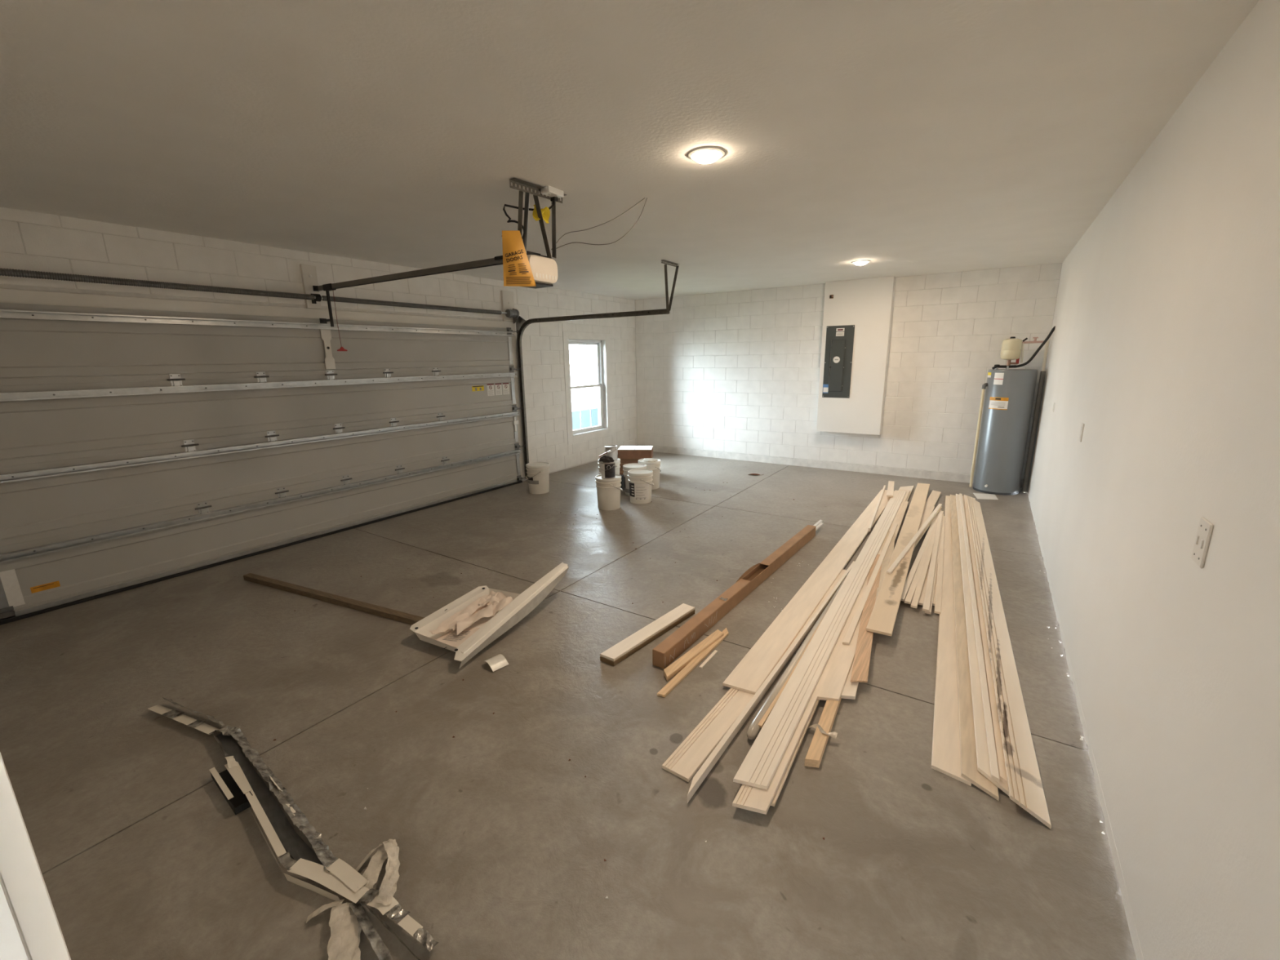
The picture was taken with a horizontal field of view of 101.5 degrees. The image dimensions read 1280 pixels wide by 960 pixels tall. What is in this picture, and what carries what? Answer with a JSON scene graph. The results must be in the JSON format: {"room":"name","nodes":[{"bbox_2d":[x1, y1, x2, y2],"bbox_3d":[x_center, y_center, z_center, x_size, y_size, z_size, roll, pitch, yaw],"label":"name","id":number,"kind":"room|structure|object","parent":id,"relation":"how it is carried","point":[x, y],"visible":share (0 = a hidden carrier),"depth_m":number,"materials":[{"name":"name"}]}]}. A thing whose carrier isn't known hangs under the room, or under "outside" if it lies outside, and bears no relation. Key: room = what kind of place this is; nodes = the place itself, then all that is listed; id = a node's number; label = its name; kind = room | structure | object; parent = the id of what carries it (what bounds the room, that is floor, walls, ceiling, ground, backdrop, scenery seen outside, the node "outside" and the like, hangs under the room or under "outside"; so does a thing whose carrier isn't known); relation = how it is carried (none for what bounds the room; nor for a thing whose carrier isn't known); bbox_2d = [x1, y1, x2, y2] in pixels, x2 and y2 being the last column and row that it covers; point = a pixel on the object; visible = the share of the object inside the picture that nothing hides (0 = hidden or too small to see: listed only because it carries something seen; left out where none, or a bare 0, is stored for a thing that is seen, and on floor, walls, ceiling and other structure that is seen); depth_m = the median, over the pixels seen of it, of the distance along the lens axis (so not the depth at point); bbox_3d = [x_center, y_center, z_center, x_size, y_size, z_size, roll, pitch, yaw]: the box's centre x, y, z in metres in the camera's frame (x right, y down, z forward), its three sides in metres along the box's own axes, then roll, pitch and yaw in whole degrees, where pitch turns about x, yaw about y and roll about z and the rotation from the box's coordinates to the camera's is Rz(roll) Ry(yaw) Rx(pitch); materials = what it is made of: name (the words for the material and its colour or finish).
{"room":"residential garage","nodes":[
{"label":"residential garage","id":0,"kind":"room"},
{"bbox_2d":[0,875,31,959],"bbox_3d":[-2.195,0.056,1.424,6.273,2.740,0.120,8,16,33],"label":"wall","id":1,"kind":"structure","parent":0,"point":[1,881],"depth_m":0.40,"materials":[{"name":"paint"}]},
{"bbox_2d":[0,883,28,959],"bbox_3d":[-0.155,0.664,0.183,0.849,2.062,0.124,8,16,33],"label":"trim","id":2,"kind":"structure","parent":1,"relation":"attached to","point":[11,947],"depth_m":0.39,"materials":[{"name":"white plastic"}]},
{"bbox_2d":[0,751,71,959],"bbox_3d":[-0.116,0.616,0.233,0.985,2.132,0.018,8,16,33],"label":"door","id":3,"kind":"structure","parent":1,"relation":"in","point":[20,873],"depth_m":0.40,"materials":[{"name":"white paint"}]},
{"bbox_2d":[0,206,637,479],"bbox_3d":[-2.424,-1.113,6.453,0.203,2.740,8.446,8,16,33],"label":"wall","id":4,"kind":"structure","parent":0,"point":[33,241],"depth_m":5.21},
{"bbox_2d":[0,267,519,323],"bbox_3d":[-3.041,-1.716,5.003,0.140,0.190,5.040,8,16,33],"label":"shaft","id":5,"kind":"object","parent":4,"relation":"attached to","point":[514,313],"visible":1,"depth_m":4.35,"materials":[{"name":"metal"}]},
{"bbox_2d":[0,288,524,480],"bbox_3d":[-3.089,-0.578,5.337,0.026,2.223,5.046,8,16,33],"label":"trim","id":6,"kind":"structure","parent":4,"relation":"attached to","point":[6,295],"depth_m":4.52,"materials":[{"name":"white paint"}]},
{"bbox_2d":[0,302,527,625],"bbox_3d":[-3.053,-0.527,5.300,0.085,2.140,5.070,8,16,33],"label":"door","id":7,"kind":"structure","parent":4,"relation":"in","point":[110,486],"depth_m":4.45,"materials":[{"name":"paint"}]},
{"bbox_2d":[299,264,321,309],"bbox_3d":[-3.135,-1.839,4.982,0.043,0.392,0.130,8,16,33],"label":"pad","id":8,"kind":"object","parent":4,"relation":"attached to","point":[308,273],"visible":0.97,"depth_m":4.96,"materials":[{"name":"white paint"}]},
{"bbox_2d":[500,290,514,321],"bbox_3d":[-1.764,-2.327,7.002,0.043,0.385,0.200,8,16,33],"label":"pad","id":9,"kind":"object","parent":4,"relation":"attached to","point":[507,297],"visible":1,"depth_m":6.96,"materials":[{"name":"white paint"}]},
{"bbox_2d":[562,331,612,444],"bbox_3d":[-0.836,-1.532,8.636,0.012,1.745,1.190,8,16,33],"label":"trim","id":10,"kind":"structure","parent":4,"relation":"attached to","point":[566,335],"depth_m":8.47,"materials":[{"name":"wood"}]},
{"bbox_2d":[568,339,608,436],"bbox_3d":[-0.896,-1.543,8.674,0.162,1.523,0.947,8,16,33],"label":"window","id":11,"kind":"structure","parent":4,"relation":"in","point":[581,431],"depth_m":8.90,"materials":[{"name":"white plastic"}]},
{"bbox_2d":[0,451,1136,959],"bbox_3d":[0.199,0.659,5.164,6.373,0.200,8.546,8,16,33],"label":"floor","id":12,"kind":"structure","parent":0,"point":[504,840],"depth_m":2.32,"materials":[{"name":"concrete"}]},
{"bbox_2d":[208,755,252,815],"bbox_3d":[-1.684,1.252,2.165,0.327,0.058,0.088,9,16,37],"label":"channel offcut","id":13,"kind":"object","parent":12,"relation":"on","point":[230,782],"visible":0.96,"depth_m":2.15,"materials":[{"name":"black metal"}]},
{"bbox_2d":[147,697,439,959],"bbox_3d":[-1.516,1.258,2.101,2.257,0.069,0.212,8,16,34],"label":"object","id":14,"kind":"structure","parent":12,"relation":"on","point":[321,866],"depth_m":1.88,"materials":[{"name":"white"}]},
{"bbox_2d":[243,573,424,624],"bbox_3d":[-2.333,0.870,3.885,1.950,0.039,0.056,5,14,24],"label":"stud","id":15,"kind":"object","parent":12,"relation":"on","point":[397,615],"visible":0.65,"depth_m":3.82,"materials":[{"name":"wood"}]},
{"bbox_2d":[306,839,399,959],"bbox_3d":[-0.914,1.364,1.625,0.264,0.061,0.579,-3,13,-11],"label":"crumpled paper","id":16,"kind":"object","parent":12,"relation":"on","point":[344,942],"visible":0.94,"depth_m":1.66,"materials":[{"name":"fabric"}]},
{"bbox_2d":[409,562,568,667],"bbox_3d":[-0.950,0.815,3.507,0.578,0.250,1.090,8,16,33],"label":"tray","id":17,"kind":"object","parent":12,"relation":"on","point":[488,626],"visible":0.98,"depth_m":3.35,"materials":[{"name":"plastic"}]},
{"bbox_2d":[428,612,470,634],"bbox_3d":[-1.186,0.913,3.284,0.059,0.062,0.267,11,18,42],"label":"paper sheet","id":18,"kind":"object","parent":17,"relation":"in","point":[444,629],"visible":0.94,"depth_m":3.29,"materials":[{"name":"paper"}]},
{"bbox_2d":[435,627,479,647],"bbox_3d":[-1.128,0.962,3.242,0.200,0.039,0.203,5,14,24],"label":"paper sheet","id":19,"kind":"object","parent":17,"relation":"on","point":[451,638],"visible":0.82,"depth_m":3.22,"materials":[{"name":"paper"}]},
{"bbox_2d":[437,591,497,630],"bbox_3d":[-1.119,0.859,3.436,0.126,0.102,0.438,6,15,28],"label":"paper sheet","id":20,"kind":"object","parent":17,"relation":"in","point":[452,617],"visible":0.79,"depth_m":3.42,"materials":[{"name":"paper"}]},
{"bbox_2d":[456,604,493,635],"bbox_3d":[-1.062,0.865,3.386,0.350,0.092,0.205,-12,17,-40],"label":"paper sheet","id":21,"kind":"object","parent":17,"relation":"in","point":[486,611],"visible":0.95,"depth_m":3.36,"materials":[{"name":"paper"}]},
{"bbox_2d":[477,591,506,604],"bbox_3d":[-0.997,0.801,3.530,0.147,0.065,0.126,6,15,26],"label":"paper sheet","id":22,"kind":"object","parent":17,"relation":"in","point":[494,600],"visible":0.93,"depth_m":3.53,"materials":[{"name":"paper"}]},
{"bbox_2d":[480,596,512,618],"bbox_3d":[-0.947,0.839,3.428,0.128,0.061,0.239,3,14,17],"label":"paper sheet","id":23,"kind":"object","parent":17,"relation":"on","point":[504,602],"visible":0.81,"depth_m":3.45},
{"bbox_2d":[484,653,508,671],"bbox_3d":[-0.834,1.048,3.017,0.114,0.034,0.102,12,18,42],"label":"scrap","id":24,"kind":"object","parent":12,"relation":"on","point":[498,661],"visible":1,"depth_m":3.00,"materials":[{"name":"wood"}]},
{"bbox_2d":[525,462,549,493],"bbox_3d":[-1.349,-0.026,6.927,0.311,0.377,0.314,8,16,33],"label":"bucket","id":25,"kind":"object","parent":12,"relation":"on","point":[538,473],"visible":1,"depth_m":6.83,"materials":[{"name":"white plastic"}]},
{"bbox_2d":[273,482,824,861],"bbox_3d":[-0.380,0.689,4.616,3.681,0.007,6.119,2,13,12],"label":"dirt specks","id":26,"kind":"object","parent":12,"relation":"on","point":[723,482],"visible":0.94,"depth_m":2.62,"materials":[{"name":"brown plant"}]},
{"bbox_2d":[364,525,800,898],"bbox_3d":[0.145,0.994,3.276,1.753,0.006,4.224,3,14,17],"label":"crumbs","id":27,"kind":"object","parent":12,"relation":"on","point":[365,808],"visible":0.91,"depth_m":2.16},
{"bbox_2d":[595,474,622,510],"bbox_3d":[-0.365,0.141,6.149,0.312,0.377,0.312,8,16,33],"label":"bucket","id":28,"kind":"object","parent":12,"relation":"on","point":[608,491],"visible":0.87,"depth_m":6.04,"materials":[{"name":"white plastic"}]},
{"bbox_2d":[600,461,615,479],"bbox_3d":[-0.373,-0.120,6.064,0.172,0.192,0.173,-6,14,-20],"label":"paint can","id":29,"kind":"object","parent":28,"relation":"on","point":[607,469],"visible":0.86,"depth_m":6.00,"materials":[{"name":"metal"}]},
{"bbox_2d":[599,455,614,462],"bbox_3d":[-0.389,-0.247,6.032,0.201,0.073,0.131,8,16,33],"label":"rag","id":30,"kind":"object","parent":29,"relation":"on","point":[604,459],"visible":1,"depth_m":5.99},
{"bbox_2d":[599,450,610,457],"bbox_3d":[-0.408,-0.304,6.062,0.144,0.076,0.034,-1,13,0],"label":"brush","id":31,"kind":"object","parent":30,"relation":"on","point":[608,451],"visible":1,"depth_m":6.05,"materials":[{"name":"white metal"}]},
{"bbox_2d":[597,457,620,474],"bbox_3d":[-0.421,-0.097,7.173,0.314,0.377,0.311,-4,13,-12],"label":"bucket","id":32,"kind":"object","parent":12,"relation":"on","point":[617,462],"visible":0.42,"depth_m":7.08,"materials":[{"name":"white plastic"}]},
{"bbox_2d":[604,444,617,460],"bbox_3d":[-0.395,-0.368,7.128,0.172,0.192,0.173,-6,14,-20],"label":"paint can","id":33,"kind":"object","parent":32,"relation":"on","point":[613,448],"visible":0.77,"depth_m":7.07,"materials":[{"name":"metal"}]},
{"bbox_2d":[619,467,623,475],"bbox_3d":[-0.085,-0.157,7.961,0.442,0.124,0.332,0,13,5],"label":"carton","id":34,"kind":"object","parent":12,"relation":"on","point":[621,471],"visible":0.14,"depth_m":7.82,"materials":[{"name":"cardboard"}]},
{"bbox_2d":[619,460,638,467],"bbox_3d":[-0.085,-0.279,7.944,0.442,0.119,0.332,0,13,5],"label":"carton","id":35,"kind":"object","parent":34,"relation":"on","point":[622,462],"visible":0.15,"depth_m":7.79,"materials":[{"name":"cardboard"}]},
{"bbox_2d":[617,445,653,460],"bbox_3d":[-0.063,-0.410,7.885,0.502,0.158,0.362,0,13,5],"label":"carton","id":36,"kind":"object","parent":35,"relation":"on","point":[624,452],"visible":0.87,"depth_m":7.72,"materials":[{"name":"cardboard"}]},
{"bbox_2d":[619,474,624,490],"bbox_3d":[-0.258,0.034,6.990,0.100,0.200,0.100,8,16,33],"label":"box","id":37,"kind":"object","parent":12,"relation":"on","point":[622,482],"visible":0.25,"depth_m":6.95,"materials":[{"name":"black"}]},
{"bbox_2d":[622,462,646,495],"bbox_3d":[-0.062,-0.004,6.754,0.311,0.377,0.315,8,16,33],"label":"bucket","id":38,"kind":"object","parent":12,"relation":"on","point":[627,467],"visible":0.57,"depth_m":6.68,"materials":[{"name":"white plastic"}]},
{"bbox_2d":[627,468,653,503],"bbox_3d":[0.009,0.078,6.398,0.312,0.377,0.311,8,16,33],"label":"bucket","id":39,"kind":"object","parent":12,"relation":"on","point":[640,480],"visible":1,"depth_m":6.29,"materials":[{"name":"white plastic"}]},
{"bbox_2d":[600,612,694,666],"bbox_3d":[0.072,0.980,3.321,0.100,0.015,0.825,10,17,39],"label":"board","id":40,"kind":"object","parent":12,"relation":"on","point":[688,616],"visible":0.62,"depth_m":3.20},
{"bbox_2d":[600,609,694,663],"bbox_3d":[0.073,0.966,3.313,0.100,0.015,0.825,10,17,39],"label":"board","id":41,"kind":"object","parent":40,"relation":"on","point":[692,611],"visible":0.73,"depth_m":3.19,"materials":[{"name":"wood"}]},
{"bbox_2d":[600,603,694,661],"bbox_3d":[0.072,0.950,3.314,0.100,0.015,0.825,10,17,39],"label":"board","id":42,"kind":"object","parent":41,"relation":"on","point":[617,651],"visible":1,"depth_m":3.26,"materials":[{"name":"wood"}]},
{"bbox_2d":[638,457,661,489],"bbox_3d":[0.132,-0.084,7.082,0.312,0.377,0.320,8,16,33],"label":"bucket","id":43,"kind":"object","parent":12,"relation":"on","point":[655,467],"visible":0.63,"depth_m":6.97,"materials":[{"name":"white plastic"}]},
{"bbox_2d":[642,457,657,462],"bbox_3d":[0.136,-0.272,7.045,0.222,0.036,0.170,8,16,33],"label":"rag","id":44,"kind":"object","parent":43,"relation":"on","point":[646,460],"visible":0.97,"depth_m":7.00,"materials":[{"name":"fabric"}]},
{"bbox_2d":[657,627,728,697],"bbox_3d":[0.340,1.041,3.039,0.042,0.015,0.820,8,16,34],"label":"strip","id":45,"kind":"object","parent":12,"relation":"on","point":[671,685],"visible":1,"depth_m":2.93,"materials":[{"name":"wood"}]},
{"bbox_2d":[663,629,724,681],"bbox_3d":[0.319,1.020,3.073,0.046,0.040,0.590,10,17,39],"label":"pine offcut","id":46,"kind":"object","parent":45,"relation":"on","point":[677,666],"visible":1,"depth_m":3.03,"materials":[{"name":"wood"}]},
{"bbox_2d":[698,649,717,668],"bbox_3d":[0.400,1.043,3.044,0.019,0.008,0.205,8,16,33],"label":"trim sliver","id":47,"kind":"structure","parent":12,"relation":"on","point":[701,666],"depth_m":3.04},
{"bbox_2d":[652,524,816,669],"bbox_3d":[0.890,0.745,4.042,0.086,0.122,2.720,8,16,35],"label":"wood beam","id":48,"kind":"structure","parent":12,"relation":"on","point":[664,654],"depth_m":3.58,"materials":[{"name":"brown wood"}]},
{"bbox_2d":[782,520,822,554],"bbox_3d":[1.536,0.536,4.946,0.026,0.022,1.180,8,16,35],"label":"trim","id":49,"kind":"structure","parent":48,"relation":"attached to","point":[818,522],"depth_m":5.30,"materials":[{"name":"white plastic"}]},
{"bbox_2d":[815,522,823,530],"bbox_3d":[1.540,0.552,4.902,0.026,0.022,1.110,8,16,35],"label":"trim","id":50,"kind":"structure","parent":48,"relation":"attached to","point":[820,524],"depth_m":5.25,"materials":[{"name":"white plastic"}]},
{"bbox_2d":[662,569,846,782],"bbox_3d":[0.910,0.989,3.227,0.134,0.016,2.601,9,16,35],"label":"board","id":51,"kind":"object","parent":12,"relation":"on","point":[688,757],"visible":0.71,"depth_m":2.42,"materials":[{"name":"wood"}]},
{"bbox_2d":[687,560,854,803],"bbox_3d":[0.979,0.974,3.198,0.022,0.046,2.840,8,16,34],"label":"strip","id":52,"kind":"object","parent":12,"relation":"on","point":[715,755],"visible":0.88,"depth_m":2.60,"materials":[{"name":"wood"}]},
{"bbox_2d":[746,575,847,739],"bbox_3d":[1.061,0.965,3.220,0.059,0.057,2.070,8,16,32],"label":"wrapped bundle","id":53,"kind":"object","parent":12,"relation":"on","point":[755,726],"visible":0.7,"depth_m":2.70,"materials":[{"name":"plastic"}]},
{"bbox_2d":[722,484,894,694],"bbox_3d":[1.866,0.595,4.724,0.204,0.070,4.929,8,16,33],"label":"board","id":54,"kind":"object","parent":12,"relation":"on","point":[749,674],"depth_m":3.55,"materials":[{"name":"wood"}]},
{"bbox_2d":[804,697,841,768],"bbox_3d":[1.210,1.021,3.023,0.056,0.037,1.900,7,15,30],"label":"stud","id":55,"kind":"object","parent":12,"relation":"on","point":[814,756],"visible":0.54,"depth_m":2.37,"materials":[{"name":"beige wood"}]},
{"bbox_2d":[808,724,837,738],"bbox_3d":[0.835,1.163,2.411,0.145,0.040,0.047,11,18,42],"label":"strap","id":56,"kind":"object","parent":55,"relation":"on","point":[833,735],"visible":0.96,"depth_m":2.39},
{"bbox_2d":[840,659,858,699],"bbox_3d":[1.838,0.755,4.093,0.090,0.022,3.400,6,15,28],"label":"board","id":57,"kind":"object","parent":12,"relation":"on","point":[850,689],"visible":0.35,"depth_m":2.70,"materials":[{"name":"wood"}]},
{"bbox_2d":[817,501,908,701],"bbox_3d":[2.006,0.670,4.353,0.102,0.035,4.200,7,15,30],"label":"board","id":58,"kind":"object","parent":57,"relation":"on","point":[832,688],"depth_m":3.05,"materials":[{"name":"wood"}]},
{"bbox_2d":[875,530,894,601],"bbox_3d":[2.015,0.685,4.270,0.100,0.032,2.300,6,15,26],"label":"board","id":59,"kind":"object","parent":58,"relation":"on","point":[889,553],"visible":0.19,"depth_m":4.36,"materials":[{"name":"wood"}]},
{"bbox_2d":[850,554,881,682],"bbox_3d":[1.580,0.845,3.584,0.081,0.012,2.000,6,15,26],"label":"board","id":60,"kind":"object","parent":59,"relation":"on","point":[860,673],"visible":0.85,"depth_m":3.10,"materials":[{"name":"wood"}]},
{"bbox_2d":[866,483,929,635],"bbox_3d":[2.562,0.487,4.970,0.142,0.023,4.340,7,15,30],"label":"board","id":61,"kind":"object","parent":59,"relation":"on","point":[882,618],"visible":0.92,"depth_m":3.93,"materials":[{"name":"wood"}]},
{"bbox_2d":[886,503,942,573],"bbox_3d":[2.609,0.487,4.879,0.030,0.015,2.330,9,16,37],"label":"trim strip","id":62,"kind":"object","parent":61,"relation":"on","point":[914,538],"visible":1,"depth_m":4.62,"materials":[{"name":"wood"}]},
{"bbox_2d":[897,485,914,501],"bbox_3d":[2.460,0.484,5.225,0.150,0.016,4.110,7,15,31],"label":"board","id":63,"kind":"object","parent":12,"relation":"on","point":[910,488],"visible":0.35,"depth_m":6.73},
{"bbox_2d":[770,699,819,806],"bbox_3d":[1.907,0.703,4.321,0.092,0.015,5.500,7,15,31],"label":"board","id":64,"kind":"object","parent":63,"relation":"on","point":[786,773],"visible":0.15,"depth_m":2.24,"materials":[{"name":"wood"}]},
{"bbox_2d":[732,488,910,814],"bbox_3d":[1.877,0.692,4.292,0.125,0.016,5.600,7,15,31],"label":"board","id":65,"kind":"object","parent":63,"relation":"on","point":[748,797],"visible":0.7,"depth_m":2.27,"materials":[{"name":"wood"}]},
{"bbox_2d":[733,489,906,790],"bbox_3d":[1.834,0.677,4.280,0.130,0.016,5.350,7,15,31],"label":"board","id":66,"kind":"object","parent":65,"relation":"on","point":[760,765],"visible":1,"depth_m":2.78,"materials":[{"name":"wood"}]},
{"bbox_2d":[886,480,894,497],"bbox_3d":[3.134,0.105,6.531,0.070,0.019,0.800,6,15,26],"label":"offcut","id":67,"kind":"object","parent":66,"relation":"on","point":[891,483],"visible":1,"depth_m":6.49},
{"bbox_2d":[900,509,945,613],"bbox_3d":[2.572,0.607,4.660,0.266,0.057,2.664,7,15,30],"label":"trim strip","id":68,"kind":"object","parent":12,"relation":"on","point":[934,595],"depth_m":4.06,"materials":[{"name":"wood"}]},
{"bbox_2d":[922,511,943,613],"bbox_3d":[2.588,0.618,4.574,0.053,0.043,2.600,7,15,30],"label":"trim strip","id":69,"kind":"object","parent":68,"relation":"on","point":[937,556],"depth_m":4.15,"materials":[{"name":"wood"}]},
{"bbox_2d":[919,490,941,527],"bbox_3d":[3.166,0.341,5.780,0.100,0.016,2.050,8,16,34],"label":"board","id":70,"kind":"object","parent":12,"relation":"on","point":[934,496],"visible":0.5,"depth_m":6.11,"materials":[{"name":"wood"}]},
{"bbox_2d":[912,506,942,551],"bbox_3d":[2.870,0.459,5.226,0.115,0.049,1.582,8,16,34],"label":"trim strip","id":71,"kind":"object","parent":70,"relation":"on","point":[931,509],"depth_m":5.34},
{"bbox_2d":[931,495,971,786],"bbox_3d":[2.556,0.719,4.282,0.144,0.016,5.050,7,15,30],"label":"board","id":72,"kind":"object","parent":12,"relation":"on","point":[945,754],"visible":0.65,"depth_m":2.75,"materials":[{"name":"wood"}]},
{"bbox_2d":[950,494,999,800],"bbox_3d":[2.608,0.719,4.234,0.127,0.034,5.092,7,15,29],"label":"board","id":73,"kind":"object","parent":72,"relation":"on","point":[969,771],"visible":0.62,"depth_m":2.74,"materials":[{"name":"wood"}]},
{"bbox_2d":[955,493,1008,795],"bbox_3d":[2.667,0.707,4.215,0.128,0.056,5.080,7,15,29],"label":"board","id":74,"kind":"object","parent":73,"relation":"on","point":[982,755],"depth_m":2.81,"materials":[{"name":"wood"}]},
{"bbox_2d":[963,494,1007,785],"bbox_3d":[2.732,0.722,4.181,0.122,0.049,5.050,7,15,29],"label":"board","id":75,"kind":"object","parent":12,"relation":"on","point":[1000,758],"visible":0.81,"depth_m":2.88,"materials":[{"name":"wood"}]},
{"bbox_2d":[967,495,1051,828],"bbox_3d":[2.717,0.735,4.094,0.128,0.059,5.076,7,15,29],"label":"board","id":76,"kind":"object","parent":75,"relation":"on","point":[1025,788],"visible":1,"depth_m":2.63,"materials":[{"name":"wood"}]},
{"bbox_2d":[973,493,998,499],"bbox_3d":[4.247,0.205,6.409,0.234,0.003,0.302,5,14,22],"label":"paper sheet","id":77,"kind":"object","parent":12,"relation":"on","point":[984,496],"visible":1,"depth_m":6.41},
{"bbox_2d":[973,364,1038,495],"bbox_3d":[4.545,-0.634,6.521,0.500,1.580,0.528,8,16,33],"label":"water heater","id":78,"kind":"object","parent":12,"relation":"on","point":[1009,395],"visible":1,"depth_m":6.37,"materials":[{"name":"grey metal"}]},
{"bbox_2d":[968,382,987,487],"bbox_3d":[4.287,-0.556,6.627,0.059,1.327,0.044,0,13,3],"label":"drain pipe","id":79,"kind":"object","parent":78,"relation":"attached to","point":[984,385],"visible":1,"depth_m":6.61,"materials":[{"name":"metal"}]},
{"bbox_2d":[1000,336,1022,365],"bbox_3d":[4.502,-1.563,6.342,0.204,0.341,0.204,8,16,33],"label":"tank","id":80,"kind":"object","parent":78,"relation":"on","point":[1011,349],"visible":1,"depth_m":6.27,"materials":[{"name":"beige metal"}]},
{"bbox_2d":[1011,325,1055,368],"bbox_3d":[4.661,-1.569,6.182,0.068,0.476,0.405,-11,17,-37],"label":"flexible hose","id":81,"kind":"object","parent":78,"relation":"attached to","point":[1043,343],"visible":0.88,"depth_m":6.16,"materials":[{"name":"black rubber"}]},
{"bbox_2d":[1040,570,1105,834],"bbox_3d":[2.450,1.009,3.069,0.066,0.006,2.827,8,16,33],"label":"crumbs","id":82,"kind":"object","parent":12,"relation":"on","point":[1081,736],"visible":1,"depth_m":2.39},
{"bbox_2d":[0,0,1258,300],"bbox_3d":[0.152,-2.202,4.489,6.373,0.200,8.566,8,16,33],"label":"ceiling","id":83,"kind":"structure","parent":0,"point":[907,138],"depth_m":2.31,"materials":[{"name":"paint"}]},
{"bbox_2d":[312,177,566,351],"bbox_3d":[-1.853,-1.511,4.123,3.116,0.912,0.498,8,16,33],"label":"garage door opener","id":84,"kind":"object","parent":83,"relation":"hanging from","point":[544,268],"visible":0.81,"depth_m":3.45,"materials":[{"name":"metal"}]},
{"bbox_2d":[502,230,536,286],"bbox_3d":[-0.748,-1.362,3.212,0.191,0.325,0.055,-1,13,1],"label":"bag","id":85,"kind":"object","parent":84,"relation":"hanging from","point":[517,268],"visible":1,"depth_m":3.21,"materials":[{"name":"orange"}]},
{"bbox_2d":[540,185,564,198],"bbox_3d":[-0.542,-1.776,3.229,0.070,0.038,0.140,8,16,33],"label":"outlet","id":86,"kind":"object","parent":83,"relation":"attached to","point":[549,191],"visible":0.97,"depth_m":3.20,"materials":[{"name":"white plastic"}]},
{"bbox_2d":[515,259,679,479],"bbox_3d":[-0.637,-1.207,6.694,2.460,2.722,0.360,8,16,33],"label":"door track","id":87,"kind":"object","parent":83,"relation":"hanging from","point":[521,323],"visible":0.99,"depth_m":6.71,"materials":[{"name":"metal"}]},
{"bbox_2d":[551,197,647,249],"bbox_3d":[-0.283,-1.691,3.439,0.650,0.308,0.166,1,13,10],"label":"wire","id":88,"kind":"object","parent":83,"relation":"hanging from","point":[644,197],"visible":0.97,"depth_m":3.41,"materials":[{"name":"plastic"}]},
{"bbox_2d":[688,146,725,164],"bbox_3d":[0.344,-1.665,2.704,0.194,0.040,0.194,8,16,33],"label":"recessed light","id":89,"kind":"object","parent":83,"relation":"in","point":[704,155],"visible":1,"depth_m":2.66,"materials":[{"name":"white paint"}]},
{"bbox_2d":[851,260,870,265],"bbox_3d":[2.488,-2.439,5.888,0.194,0.040,0.194,8,16,33],"label":"recessed light","id":90,"kind":"object","parent":83,"relation":"in","point":[857,262],"visible":1,"depth_m":5.84,"materials":[{"name":"white paint"}]},
{"bbox_2d":[635,262,1062,479],"bbox_3d":[2.475,-1.595,8.214,6.373,2.740,0.203,8,16,33],"label":"wall","id":91,"kind":"structure","parent":0,"point":[731,371],"depth_m":7.94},
{"bbox_2d":[636,444,1023,488],"bbox_3d":[2.477,-0.292,8.398,6.073,0.120,0.023,8,16,33],"label":"trim","id":92,"kind":"structure","parent":91,"relation":"attached to","point":[936,475],"depth_m":8.14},
{"bbox_2d":[816,275,895,435],"bbox_3d":[3.092,-1.755,7.554,0.897,2.145,0.170,8,16,33],"label":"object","id":93,"kind":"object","parent":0,"point":[865,304],"depth_m":7.41,"materials":[{"name":"paint"}]},
{"bbox_2d":[822,324,854,398],"bbox_3d":[2.876,-1.712,7.593,0.387,1.023,0.023,8,16,33],"label":"electrical panel","id":94,"kind":"object","parent":93,"relation":"attached to","point":[839,342],"visible":1,"depth_m":7.59,"materials":[{"name":"grey metal"}]},
{"bbox_2d":[1027,0,1279,959],"bbox_3d":[2.790,-0.420,3.130,0.100,2.728,8.566,8,16,33],"label":"wall","id":95,"kind":"structure","parent":0,"point":[1164,344],"depth_m":1.61,"materials":[{"name":"paint"}]},
{"bbox_2d":[1020,337,1048,493],"bbox_3d":[4.722,-0.774,6.415,0.271,1.895,0.082,8,16,33],"label":"pipe","id":96,"kind":"object","parent":95,"relation":"attached to","point":[1042,373],"visible":0.92,"depth_m":6.32,"materials":[{"name":"white plastic"}]},
{"bbox_2d":[1078,422,1084,442],"bbox_3d":[2.928,-0.316,3.466,0.009,0.122,0.078,8,16,33],"label":"wall outlet","id":97,"kind":"object","parent":95,"relation":"attached to","point":[1082,424],"visible":1,"depth_m":3.45,"materials":[{"name":"white paint"}]},
{"bbox_2d":[1026,487,1143,959],"bbox_3d":[2.746,0.897,3.431,0.006,0.049,8.246,8,16,33],"label":"trim","id":98,"kind":"structure","parent":95,"relation":"attached to","point":[1131,926],"depth_m":2.04,"materials":[{"name":"paint"}]},
{"bbox_2d":[1191,516,1213,568],"bbox_3d":[1.558,0.173,1.451,0.011,0.127,0.085,8,16,33],"label":"light switch","id":99,"kind":"object","parent":95,"relation":"attached to","point":[1205,529],"visible":1,"depth_m":1.44,"materials":[{"name":"white paint"}]},
{"label":"outside","id":100,"kind":"structure","parent":0,"visible":0},
{"bbox_2d":[572,408,598,430],"bbox_3d":[-4.305,-0.954,12.852,3.600,0.195,120.000,8,16,33],"label":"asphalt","id":101,"kind":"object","parent":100,"point":[586,415],"depth_m":16.49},
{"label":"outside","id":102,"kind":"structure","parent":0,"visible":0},
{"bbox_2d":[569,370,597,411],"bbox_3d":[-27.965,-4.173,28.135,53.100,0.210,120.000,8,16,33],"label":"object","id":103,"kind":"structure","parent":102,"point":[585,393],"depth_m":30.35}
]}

